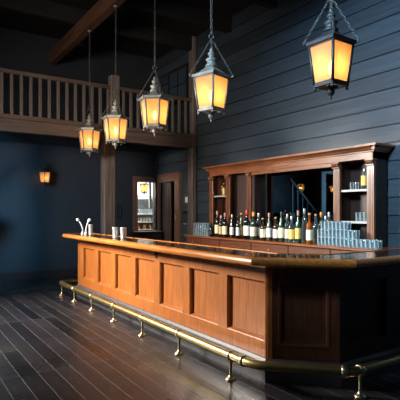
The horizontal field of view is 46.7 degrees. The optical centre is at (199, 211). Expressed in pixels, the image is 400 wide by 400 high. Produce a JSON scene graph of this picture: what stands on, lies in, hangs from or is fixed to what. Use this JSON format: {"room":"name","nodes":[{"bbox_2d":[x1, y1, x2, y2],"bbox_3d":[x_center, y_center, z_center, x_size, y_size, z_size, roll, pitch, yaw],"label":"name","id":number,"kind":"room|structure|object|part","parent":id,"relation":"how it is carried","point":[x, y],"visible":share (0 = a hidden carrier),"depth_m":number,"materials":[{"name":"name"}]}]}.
{"room":"bar","nodes":[
{"label":"bar","id":0,"kind":"room"},
{"bbox_2d":[0,27,156,273],"bbox_3d":[-6.207,-1.310,9.413,12.020,5.720,0.150,0,0,-33],"label":"wall","id":1,"kind":"structure","parent":0,"point":[34,217],"depth_m":11.15,"materials":[{"name":"blue paint"}]},
{"bbox_2d":[0,268,77,280],"bbox_3d":[-6.584,1.470,9.059,11.000,0.160,0.025,0,0,-33],"label":"baseboard","id":2,"kind":"structure","parent":1,"relation":"attached to","point":[62,272],"depth_m":10.87,"materials":[{"name":"brown wood"}]},
{"bbox_2d":[38,162,51,186],"bbox_3d":[-3.606,-0.872,10.771,0.368,0.585,0.346,0,0,12],"label":"wall lantern","id":3,"kind":"object","parent":1,"relation":"attached to","point":[44,174],"visible":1,"depth_m":10.67,"materials":[{"name":"glass"}]},
{"bbox_3d":[-3.627,-0.801,10.650,0.141,0.241,0.032,0,0,12],"label":"glass pane","id":4,"kind":"part","parent":3,"relation":"part of","materials":[{"name":"glass"}]},
{"bbox_3d":[-3.526,-0.801,10.684,0.032,0.241,0.141,0,0,42],"label":"glass pane","id":5,"kind":"part","parent":3,"relation":"part of","materials":[{"name":"orange glass"}]},
{"bbox_2d":[49,0,125,64],"bbox_3d":[0.377,-3.680,5.163,0.160,0.300,14.200,0,0,-33],"label":"ceiling beam","id":6,"kind":"structure","parent":1,"relation":"attached to","point":[102,9],"depth_m":9.12,"materials":[{"name":"brown wood"}]},
{"bbox_2d":[76,30,102,156],"bbox_3d":[-2.154,-2.300,9.028,0.462,2.460,0.528,0,0,-33],"label":"pendant lantern","id":7,"kind":"object","parent":6,"relation":"hanging from","point":[89,135],"visible":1,"depth_m":8.94,"materials":[{"name":"yellow glass"}]},
{"bbox_3d":[-2.285,-1.395,8.945,0.038,0.355,0.202,0,0,-32],"label":"glass pane","id":8,"kind":"part","parent":7,"relation":"part of","materials":[{"name":"yellow glass"}]},
{"bbox_3d":[-2.118,-1.848,8.980,0.441,0.477,0.394,0,0,-33],"label":"suspension chain","id":9,"kind":"part","parent":7,"relation":"part of","materials":[{"name":"grey metal"}]},
{"bbox_3d":[-2.147,-1.395,8.873,0.202,0.355,0.038,0,0,-2],"label":"glass pane","id":10,"kind":"part","parent":7,"relation":"part of","materials":[{"name":"glass"}]},
{"bbox_3d":[-2.153,-2.792,9.028,0.022,1.452,0.023,0,0,12],"label":"hanging chain","id":11,"kind":"part","parent":7,"relation":"part of","materials":[{"name":"grey metal"}]},
{"bbox_3d":[-2.016,-1.395,8.956,0.038,0.355,0.202,0,0,28],"label":"glass pane","id":12,"kind":"part","parent":7,"relation":"part of","materials":[{"name":"yellow glass"}]},
{"bbox_2d":[101,5,130,148],"bbox_3d":[-1.445,-2.322,7.938,0.466,2.416,0.516,0,0,-33],"label":"pendant lantern","id":13,"kind":"object","parent":6,"relation":"hanging from","point":[115,123],"visible":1,"depth_m":7.85,"materials":[{"name":"yellow glass"}]},
{"bbox_3d":[-1.581,-1.405,7.862,0.038,0.355,0.202,0,0,-29],"label":"glass pane","id":14,"kind":"part","parent":13,"relation":"part of","materials":[{"name":"yellow glass"}]},
{"bbox_3d":[-1.408,-1.858,7.899,0.440,0.477,0.405,0,0,-33],"label":"suspension chain","id":15,"kind":"part","parent":13,"relation":"part of","materials":[{"name":"grey metal"}]},
{"bbox_3d":[-1.447,-1.405,7.783,0.202,0.355,0.038,0,0,1],"label":"glass pane","id":16,"kind":"part","parent":13,"relation":"part of","materials":[{"name":"glass"}]},
{"bbox_3d":[-1.445,-2.797,7.938,0.022,1.442,0.023,0,0,12],"label":"hanging chain","id":17,"kind":"part","parent":13,"relation":"part of","materials":[{"name":"grey metal"}]},
{"bbox_3d":[-1.312,-1.405,7.859,0.038,0.355,0.202,0,0,31],"label":"glass pane","id":18,"kind":"part","parent":13,"relation":"part of","materials":[{"name":"glass"}]},
{"bbox_2d":[137,0,172,135],"bbox_3d":[-0.644,-2.320,6.598,0.484,2.421,0.510,0,0,-33],"label":"pendant lantern","id":19,"kind":"object","parent":6,"relation":"hanging from","point":[154,105],"visible":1,"depth_m":6.50,"materials":[{"name":"yellow glass"}]},
{"bbox_3d":[-0.785,-1.400,6.534,0.038,0.355,0.202,0,0,-24],"label":"glass pane","id":20,"kind":"part","parent":19,"relation":"part of","materials":[{"name":"glass"}]},
{"bbox_3d":[-0.603,-1.853,6.572,0.436,0.477,0.419,0,0,-33],"label":"suspension chain","id":21,"kind":"part","parent":19,"relation":"part of","materials":[{"name":"grey metal"}]},
{"bbox_3d":[-0.659,-1.400,6.443,0.202,0.355,0.038,0,0,6],"label":"glass pane","id":22,"kind":"part","parent":19,"relation":"part of","materials":[{"name":"yellow glass"}]},
{"bbox_3d":[-0.644,-2.795,6.598,0.022,1.447,0.023,0,0,12],"label":"hanging chain","id":23,"kind":"part","parent":19,"relation":"part of","materials":[{"name":"grey metal"}]},
{"bbox_3d":[-0.517,-1.400,6.508,0.038,0.355,0.202,0,0,36],"label":"glass pane","id":24,"kind":"part","parent":19,"relation":"part of","materials":[{"name":"glass"}]},
{"bbox_2d":[189,0,232,121],"bbox_3d":[0.130,-2.277,5.300,0.365,2.505,0.365,0,0,41],"label":"pendant lantern","id":25,"kind":"object","parent":6,"relation":"hanging from","point":[211,84],"visible":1,"depth_m":5.24,"materials":[{"name":"yellow glass"}]},
{"bbox_3d":[0.051,-1.350,5.207,0.279,0.355,0.035,0,0,41],"label":"glass pane","id":26,"kind":"part","parent":25,"relation":"part of","materials":[{"name":"glass"}]},
{"bbox_3d":[0.130,-1.803,5.300,0.362,0.477,0.354,0,0,41],"label":"suspension chain","id":27,"kind":"part","parent":25,"relation":"part of","materials":[{"name":"grey metal"}]},
{"bbox_3d":[0.223,-1.350,5.220,0.035,0.355,0.279,0,0,41],"label":"glass pane","id":28,"kind":"part","parent":25,"relation":"part of","materials":[{"name":"glass"}]},
{"bbox_2d":[303,0,358,99],"bbox_3d":[1.146,-2.255,4.053,0.352,2.550,0.352,0,0,-33],"label":"pendant lantern","id":29,"kind":"object","parent":6,"relation":"hanging from","point":[330,53],"visible":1,"depth_m":3.99,"materials":[{"name":"glass"}]},
{"bbox_3d":[1.052,-1.286,3.987,0.033,0.333,0.262,0,0,-35],"label":"glass pane","id":30,"kind":"part","parent":29,"relation":"part of","materials":[{"name":"yellow glass"}]},
{"bbox_3d":[1.146,-1.712,4.053,0.342,0.452,0.350,0,0,-33],"label":"suspension chain","id":31,"kind":"part","parent":29,"relation":"part of","materials":[{"name":"grey metal"}]},
{"bbox_3d":[1.211,-1.286,3.959,0.262,0.333,0.033,0,0,-35],"label":"glass pane","id":32,"kind":"part","parent":29,"relation":"part of","materials":[{"name":"glass"}]},
{"bbox_2d":[0,113,196,153],"bbox_3d":[-5.618,-1.670,8.494,11.950,0.320,2.028,0,0,-33],"label":"balcony","id":33,"kind":"object","parent":1,"relation":"attached to","point":[13,128],"visible":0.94,"depth_m":10.05,"materials":[{"name":"brown wood"}]},
{"bbox_2d":[0,36,195,133],"bbox_3d":[-5.120,-2.990,7.740,11.950,2.320,0.200,0,0,-33],"label":"balcony railing","id":34,"kind":"object","parent":33,"relation":"on","point":[110,87],"visible":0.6,"depth_m":9.65,"materials":[{"name":"brown wood"}]},
{"bbox_3d":[-5.160,-2.650,7.719,11.860,0.080,0.110,0,0,-33],"label":"handrail","id":35,"kind":"part","parent":34,"relation":"part of","materials":[{"name":"brown wood"}]},
{"bbox_3d":[-1.842,-2.370,9.918,0.200,1.080,0.180,0,0,-33],"label":"newel post","id":36,"kind":"part","parent":34,"relation":"part of","materials":[{"name":"brown wood"}]},
{"bbox_3d":[-0.176,-2.990,11.006,0.100,2.320,0.200,0,0,-33],"label":"post","id":37,"kind":"part","parent":34,"relation":"part of","materials":[{"name":"brown wood"}]},
{"bbox_2d":[133,176,154,230],"bbox_3d":[-1.510,-0.182,12.480,0.700,1.525,0.230,0,0,-33],"label":"window","id":38,"kind":"structure","parent":1,"relation":"in","point":[136,179],"depth_m":12.28,"materials":[{"name":"beige"}]},
{"bbox_3d":[-1.469,-0.172,12.501,0.530,1.305,0.040,0,0,-33],"label":"sash","id":39,"kind":"part","parent":38,"relation":"part of","materials":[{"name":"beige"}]},
{"bbox_2d":[0,0,252,58],"bbox_3d":[-1.560,-4.220,5.082,15.000,0.100,16.200,0,0,-33],"label":"ceiling","id":40,"kind":"structure","parent":0,"point":[12,20],"depth_m":10.30,"materials":[{"name":"black wood"}]},
{"bbox_2d":[0,0,191,50],"bbox_3d":[-5.139,-3.998,7.751,11.970,0.325,0.140,0,0,-33],"label":"rafter","id":41,"kind":"object","parent":40,"relation":"attached to","point":[46,9],"visible":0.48,"depth_m":9.77,"materials":[{"name":"brown wood"}]},
{"bbox_2d":[122,0,230,32],"bbox_3d":[-4.367,-3.998,6.583,11.970,0.325,0.140,0,0,-33],"label":"rafter","id":42,"kind":"object","parent":40,"relation":"attached to","point":[174,9],"visible":1,"depth_m":9.21,"materials":[{"name":"brown wood"}]},
{"bbox_2d":[138,182,151,228],"bbox_3d":[-2.005,-0.100,13.058,2.450,3.300,1.300,0,0,-33],"label":"wall","id":43,"kind":"structure","parent":0,"point":[143,202],"depth_m":13.94,"materials":[{"name":"paint"}]},
{"bbox_2d":[140,182,148,193],"bbox_3d":[-1.571,-1.060,13.009,0.312,1.180,0.302,0,0,-33],"label":"wall lantern","id":44,"kind":"object","parent":43,"relation":"hanging from","point":[143,186],"visible":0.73,"depth_m":12.93,"materials":[{"name":"glass"}]},
{"bbox_2d":[172,182,173,241],"bbox_3d":[-0.391,-1.310,13.046,1.670,5.720,4.200,0,0,-33],"label":"wall","id":45,"kind":"structure","parent":0,"point":[172,182],"depth_m":12.93,"materials":[{"name":"black paint"}]},
{"bbox_2d":[0,275,399,399],"bbox_3d":[-1.560,1.600,5.082,15.000,0.100,16.200,0,0,-33],"label":"floor","id":46,"kind":"structure","parent":0,"point":[52,347],"depth_m":4.77,"materials":[{"name":"brown wood"}]},
{"bbox_2d":[101,140,114,234],"bbox_3d":[-1.956,0.020,9.836,0.270,3.060,0.226,0,0,-33],"label":"wooden post","id":47,"kind":"object","parent":46,"relation":"on","point":[107,150],"visible":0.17,"depth_m":9.74,"materials":[{"name":"brown wood"}]},
{"bbox_2d":[126,231,162,239],"bbox_3d":[-1.495,1.028,12.068,0.970,1.045,0.465,0,0,-33],"label":"sideboard","id":48,"kind":"object","parent":46,"relation":"on","point":[155,235],"visible":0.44,"depth_m":11.95,"materials":[{"name":"brown wood"}]},
{"bbox_3d":[-1.564,1.020,11.782,0.420,0.860,0.015,0,0,-33],"label":"cabinet door","id":49,"kind":"part","parent":48,"relation":"part of","materials":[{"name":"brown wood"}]},
{"bbox_3d":[-1.197,1.020,12.025,0.420,0.860,0.015,0,0,-33],"label":"cabinet door","id":50,"kind":"part","parent":48,"relation":"part of","materials":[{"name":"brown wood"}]},
{"bbox_2d":[188,148,195,234],"bbox_3d":[-0.191,0.020,11.002,0.140,3.060,0.226,0,0,-33],"label":"wooden post","id":51,"kind":"object","parent":46,"relation":"on","point":[191,151],"visible":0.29,"depth_m":10.93,"materials":[{"name":"brown wood"}]},
{"bbox_2d":[59,279,399,398],"bbox_3d":[0.430,1.414,7.016,3.348,0.272,6.329,0,0,-33],"label":"rail","id":52,"kind":"object","parent":46,"relation":"on","point":[360,370],"visible":0.99,"depth_m":4.12,"materials":[{"name":"gold metal"}]},
{"bbox_2d":[62,233,399,388],"bbox_3d":[0.522,0.971,6.931,3.388,1.158,6.066,0,0,-33],"label":"bar counter","id":53,"kind":"object","parent":46,"relation":"on","point":[335,309],"depth_m":4.46,"materials":[{"name":"brown wood"}]},
{"bbox_2d":[76,218,83,233],"bbox_3d":[-2.129,0.254,8.239,0.156,0.287,0.070,0,0,5],"label":"tap","id":54,"kind":"object","parent":53,"relation":"on","point":[77,219],"visible":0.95,"depth_m":8.22,"materials":[{"name":"silver metal"}]},
{"bbox_2d":[84,218,90,234],"bbox_3d":[-1.967,0.254,8.099,0.128,0.287,0.070,0,0,5],"label":"tap","id":55,"kind":"object","parent":53,"relation":"on","point":[89,219],"visible":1,"depth_m":8.09,"materials":[{"name":"silver metal"}]},
{"bbox_3d":[-1.923,0.911,8.088,0.040,0.547,0.566,0,0,-33],"label":"panel","id":56,"kind":"part","parent":53,"relation":"part of","materials":[{"name":"brown wood"}]},
{"bbox_2d":[88,225,92,234],"bbox_3d":[-1.864,0.306,7.901,0.081,0.181,0.081,0,0,-33],"label":"steel cup","id":57,"kind":"object","parent":53,"relation":"on","point":[90,226],"visible":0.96,"depth_m":7.87,"materials":[{"name":"white metal"}]},
{"bbox_3d":[-1.527,0.911,7.489,0.040,0.547,0.566,0,0,-33],"label":"panel","id":58,"kind":"part","parent":53,"relation":"part of","materials":[{"name":"brown wood"}]},
{"bbox_2d":[112,227,118,237],"bbox_3d":[-1.280,0.314,7.017,0.100,0.166,0.100,0,0,-33],"label":"steel cup","id":59,"kind":"object","parent":53,"relation":"on","point":[115,229],"visible":1,"depth_m":6.98,"materials":[{"name":"white metal"}]},
{"bbox_3d":[-1.131,0.911,6.890,0.040,0.547,0.566,0,0,-33],"label":"panel","id":60,"kind":"part","parent":53,"relation":"part of","materials":[{"name":"brown wood"}]},
{"bbox_2d":[120,227,126,238],"bbox_3d":[-1.136,0.314,6.872,0.100,0.166,0.100,0,0,-33],"label":"steel cup","id":61,"kind":"object","parent":53,"relation":"on","point":[123,230],"visible":1,"depth_m":6.83,"materials":[{"name":"white metal"}]},
{"bbox_3d":[-0.735,0.911,6.291,0.040,0.547,0.566,0,0,-33],"label":"panel","id":62,"kind":"part","parent":53,"relation":"part of","materials":[{"name":"brown wood"}]},
{"bbox_3d":[-0.340,0.911,5.692,0.040,0.547,0.566,0,0,-33],"label":"panel","id":63,"kind":"part","parent":53,"relation":"part of","materials":[{"name":"brown wood"}]},
{"bbox_3d":[-0.808,0.892,6.401,0.050,0.885,5.168,0,0,-33],"label":"frame","id":64,"kind":"part","parent":53,"relation":"part of","materials":[{"name":"brown wood"}]},
{"bbox_3d":[0.056,0.911,5.093,0.040,0.547,0.566,0,0,-33],"label":"panel","id":65,"kind":"part","parent":53,"relation":"part of","materials":[{"name":"brown wood"}]},
{"bbox_3d":[0.581,0.482,7.035,3.175,0.065,5.750,0,0,-33],"label":"cove moulding","id":66,"kind":"part","parent":53,"relation":"part of","materials":[{"name":"brown wood"}]},
{"bbox_2d":[71,233,399,258],"bbox_3d":[0.544,0.421,6.945,3.335,0.047,5.960,0,0,-33],"label":"countertop","id":67,"kind":"structure","parent":53,"relation":"on","point":[371,254],"depth_m":4.55,"materials":[{"name":"brown wood"}]},
{"bbox_3d":[0.452,0.911,4.494,0.040,0.547,0.566,0,0,-33],"label":"panel","id":68,"kind":"part","parent":53,"relation":"part of","materials":[{"name":"brown wood"}]},
{"bbox_3d":[0.633,0.892,4.246,0.065,0.885,0.065,0,0,17],"label":"corner post","id":69,"kind":"part","parent":53,"relation":"part of","materials":[{"name":"brown wood"}]},
{"bbox_3d":[0.932,0.916,4.161,0.447,0.585,0.049,0,0,12],"label":"panel","id":70,"kind":"part","parent":53,"relation":"part of","materials":[{"name":"brown wood"}]},
{"bbox_3d":[0.950,0.892,4.172,0.588,0.885,0.050,0,0,12],"label":"frame","id":71,"kind":"part","parent":53,"relation":"part of","materials":[{"name":"brown wood"}]},
{"bbox_3d":[2.332,0.892,4.843,2.670,0.885,0.050,0,0,-33],"label":"return frame","id":72,"kind":"part","parent":53,"relation":"part of","materials":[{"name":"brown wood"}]},
{"bbox_2d":[184,234,398,253],"bbox_3d":[1.269,1.028,8.365,0.600,1.045,4.960,0,0,-33],"label":"countertop","id":73,"kind":"structure","parent":46,"relation":"on","point":[268,246],"depth_m":7.93,"materials":[{"name":"brown wood"}]},
{"bbox_3d":[-0.136,0.650,10.020,0.020,0.180,0.534,0,0,-33],"label":"drawer","id":74,"kind":"part","parent":73,"relation":"part of","materials":[{"name":"brown wood"}]},
{"bbox_3d":[0.206,0.650,9.503,0.020,0.180,0.674,0,0,-33],"label":"drawer","id":75,"kind":"part","parent":73,"relation":"part of","materials":[{"name":"brown wood"}]},
{"bbox_2d":[209,223,212,236],"bbox_3d":[0.231,0.365,9.555,0.083,0.278,0.082,0,0,-33],"label":"bottle","id":76,"kind":"object","parent":73,"relation":"on","point":[210,227],"visible":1,"depth_m":9.52,"materials":[{"name":"black glass"}]},
{"bbox_2d":[215,211,219,236],"bbox_3d":[0.353,0.241,9.443,0.107,0.525,0.106,0,0,-33],"label":"bottle","id":77,"kind":"object","parent":73,"relation":"on","point":[217,220],"visible":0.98,"depth_m":9.39,"materials":[{"name":"black glass"}]},
{"bbox_2d":[219,215,221,236],"bbox_3d":[0.420,0.286,9.268,0.089,0.435,0.088,0,0,-33],"label":"bottle","id":78,"kind":"object","parent":73,"relation":"on","point":[220,222],"visible":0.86,"depth_m":9.24,"materials":[{"name":"black glass"}]},
{"bbox_2d":[222,213,227,237],"bbox_3d":[0.496,0.261,9.189,0.104,0.485,0.103,0,0,-33],"label":"bottle","id":79,"kind":"object","parent":73,"relation":"on","point":[224,223],"visible":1,"depth_m":9.15,"materials":[{"name":"black glass"}]},
{"bbox_2d":[230,214,233,237],"bbox_3d":[0.627,0.276,9.065,0.087,0.456,0.086,0,0,-33],"label":"bottle","id":80,"kind":"object","parent":73,"relation":"on","point":[231,222],"visible":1,"depth_m":9.03,"materials":[{"name":"black glass"}]},
{"bbox_3d":[0.663,0.650,8.810,0.020,0.180,0.954,0,0,-33],"label":"drawer","id":81,"kind":"part","parent":73,"relation":"part of","materials":[{"name":"brown wood"}]},
{"bbox_2d":[236,216,239,238],"bbox_3d":[0.718,0.289,8.764,0.072,0.429,0.072,0,0,-33],"label":"bottle","id":82,"kind":"object","parent":73,"relation":"on","point":[237,223],"visible":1,"depth_m":8.74,"materials":[{"name":"black glass"}]},
{"bbox_2d":[239,213,243,238],"bbox_3d":[0.790,0.261,8.835,0.096,0.486,0.095,0,0,-33],"label":"bottle","id":83,"kind":"object","parent":73,"relation":"on","point":[241,223],"visible":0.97,"depth_m":8.80,"materials":[{"name":"green glass"}]},
{"bbox_2d":[244,210,249,238],"bbox_3d":[0.872,0.233,8.585,0.127,0.542,0.126,0,0,-33],"label":"bottle","id":84,"kind":"object","parent":73,"relation":"on","point":[246,220],"visible":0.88,"depth_m":8.54,"materials":[{"name":"black glass"}]},
{"bbox_2d":[250,212,256,239],"bbox_3d":[0.980,0.252,8.458,0.128,0.505,0.128,0,0,-33],"label":"bottle","id":85,"kind":"object","parent":73,"relation":"on","point":[253,224],"visible":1,"depth_m":8.41,"materials":[{"name":"green glass"}]},
{"bbox_2d":[257,213,259,235],"bbox_3d":[1.083,0.261,8.556,0.104,0.486,0.103,0,0,-33],"label":"bottle","id":86,"kind":"object","parent":73,"relation":"on","point":[258,214],"visible":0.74,"depth_m":8.51,"materials":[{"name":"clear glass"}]},
{"bbox_2d":[260,218,265,240],"bbox_3d":[1.114,0.305,8.200,0.100,0.399,0.099,0,0,-33],"label":"bottle","id":87,"kind":"object","parent":73,"relation":"on","point":[262,227],"visible":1,"depth_m":8.16,"materials":[{"name":"brown glass"}]},
{"bbox_2d":[266,213,271,240],"bbox_3d":[1.216,0.260,8.136,0.102,0.487,0.102,0,0,-33],"label":"bottle","id":88,"kind":"object","parent":73,"relation":"on","point":[269,224],"visible":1,"depth_m":8.10,"materials":[{"name":"green glass"}]},
{"bbox_3d":[1.193,0.650,8.009,0.020,0.180,0.934,0,0,-33],"label":"drawer","id":89,"kind":"part","parent":73,"relation":"part of","materials":[{"name":"brown wood"}]},
{"bbox_2d":[273,217,278,241],"bbox_3d":[1.300,0.294,7.938,0.096,0.419,0.096,0,0,-33],"label":"bottle","id":90,"kind":"object","parent":73,"relation":"on","point":[275,226],"visible":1,"depth_m":7.90,"materials":[{"name":"brown glass"}]},
{"bbox_2d":[279,211,283,241],"bbox_3d":[1.384,0.247,7.882,0.092,0.514,0.092,0,0,-33],"label":"bottle","id":91,"kind":"object","parent":73,"relation":"on","point":[281,224],"visible":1,"depth_m":7.85,"materials":[{"name":"green glass"}]},
{"bbox_2d":[285,214,289,241],"bbox_3d":[1.478,0.268,7.812,0.095,0.471,0.094,0,0,-33],"label":"bottle","id":92,"kind":"object","parent":73,"relation":"on","point":[287,224],"visible":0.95,"depth_m":7.77,"materials":[{"name":"green glass"}]},
{"bbox_2d":[288,216,294,238],"bbox_3d":[1.505,0.284,7.590,0.105,0.439,0.104,0,0,-33],"label":"bottle","id":93,"kind":"object","parent":73,"relation":"on","point":[291,232],"visible":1,"depth_m":7.55,"materials":[{"name":"clear glass"}]},
{"bbox_2d":[295,210,300,242],"bbox_3d":[1.597,0.239,7.523,0.098,0.529,0.097,0,0,-33],"label":"bottle","id":94,"kind":"object","parent":73,"relation":"on","point":[298,223],"visible":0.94,"depth_m":7.49,"materials":[{"name":"green glass"}]},
{"bbox_2d":[202,142,394,247],"bbox_3d":[1.416,-0.228,8.288,0.440,1.465,4.290,0,0,-33],"label":"hutch","id":95,"kind":"object","parent":73,"relation":"on","point":[319,181],"visible":0.8,"depth_m":7.71,"materials":[{"name":"brown wood"}]},
{"bbox_3d":[0.359,-0.128,10.005,0.270,1.265,0.040,0,0,-33],"label":"panel","id":96,"kind":"part","parent":95,"relation":"part of","materials":[{"name":"brown wood"}]},
{"bbox_3d":[0.895,-0.128,9.203,0.020,1.265,0.630,0,0,-33],"label":"dark panel","id":97,"kind":"part","parent":95,"relation":"part of","materials":[{"name":"brown wood"}]},
{"bbox_3d":[1.524,-0.730,7.970,0.030,0.060,1.980,0,0,-33],"label":"mirror head rail","id":98,"kind":"part","parent":95,"relation":"part of","materials":[{"name":"brown wood"}]},
{"bbox_2d":[261,167,332,241],"bbox_3d":[1.750,-0.133,8.105,0.005,1.255,2.065,0,0,-33],"label":"mirror","id":99,"kind":"object","parent":95,"relation":"attached to","point":[289,192],"depth_m":8.07,"materials":[{"name":"black mirror"}]},
{"bbox_3d":[1.416,-0.860,8.288,0.440,0.200,4.290,0,0,-33],"label":"cornice","id":100,"kind":"part","parent":95,"relation":"part of","materials":[{"name":"brown wood"}]},
{"bbox_2d":[361,169,366,184],"bbox_3d":[2.430,-0.486,6.843,0.097,0.310,0.096,0,0,-33],"label":"bottle","id":101,"kind":"object","parent":95,"relation":"on","point":[363,178],"visible":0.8,"depth_m":6.80,"materials":[{"name":"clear glass"}]},
{"bbox_3d":[2.581,-0.128,6.643,0.270,1.265,0.040,0,0,-33],"label":"panel","id":102,"kind":"part","parent":95,"relation":"part of","materials":[{"name":"brown wood"}]},
{"bbox_2d":[306,213,312,243],"bbox_3d":[1.720,0.259,7.265,0.107,0.489,0.106,0,0,-33],"label":"bottle","id":103,"kind":"object","parent":73,"relation":"on","point":[309,226],"visible":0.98,"depth_m":7.22,"materials":[{"name":"brown glass"}]},
{"bbox_3d":[1.697,0.650,7.246,0.020,0.180,0.864,0,0,-33],"label":"drawer","id":104,"kind":"part","parent":73,"relation":"part of","materials":[{"name":"brown wood"}]},
{"bbox_3d":[2.166,0.650,6.537,0.020,0.180,0.804,0,0,-33],"label":"drawer","id":105,"kind":"part","parent":73,"relation":"part of","materials":[{"name":"brown wood"}]},
{"bbox_2d":[157,0,399,247],"bbox_3d":[2.756,-1.310,6.825,0.176,5.720,14.350,0,0,-33],"label":"wall","id":106,"kind":"structure","parent":0,"point":[273,109],"depth_m":8.46,"materials":[{"name":"blue wood"}]},
{"bbox_2d":[154,155,157,230],"bbox_3d":[-1.193,0.000,12.576,0.074,3.100,0.100,0,0,-33],"label":"trim","id":107,"kind":"structure","parent":106,"relation":"attached to","point":[155,156],"depth_m":12.53,"materials":[{"name":"brown wood"}]},
{"bbox_2d":[157,172,181,241],"bbox_3d":[-0.736,0.273,12.116,0.270,2.555,1.190,0,0,-33],"label":"door","id":108,"kind":"structure","parent":106,"relation":"in","point":[166,197],"depth_m":12.21,"materials":[{"name":"brown wood"}]},
{"bbox_2d":[168,63,187,106],"bbox_3d":[-0.559,-3.185,11.658,0.040,0.890,0.950,0,0,-33],"label":"window","id":109,"kind":"structure","parent":106,"relation":"in","point":[178,77],"depth_m":11.63,"materials":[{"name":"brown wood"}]},
{"bbox_3d":[-0.555,-3.185,11.661,0.010,0.770,0.830,0,0,-33],"label":"pane","id":110,"kind":"part","parent":109,"relation":"part of","materials":[{"name":"blue glass"}]}
]}

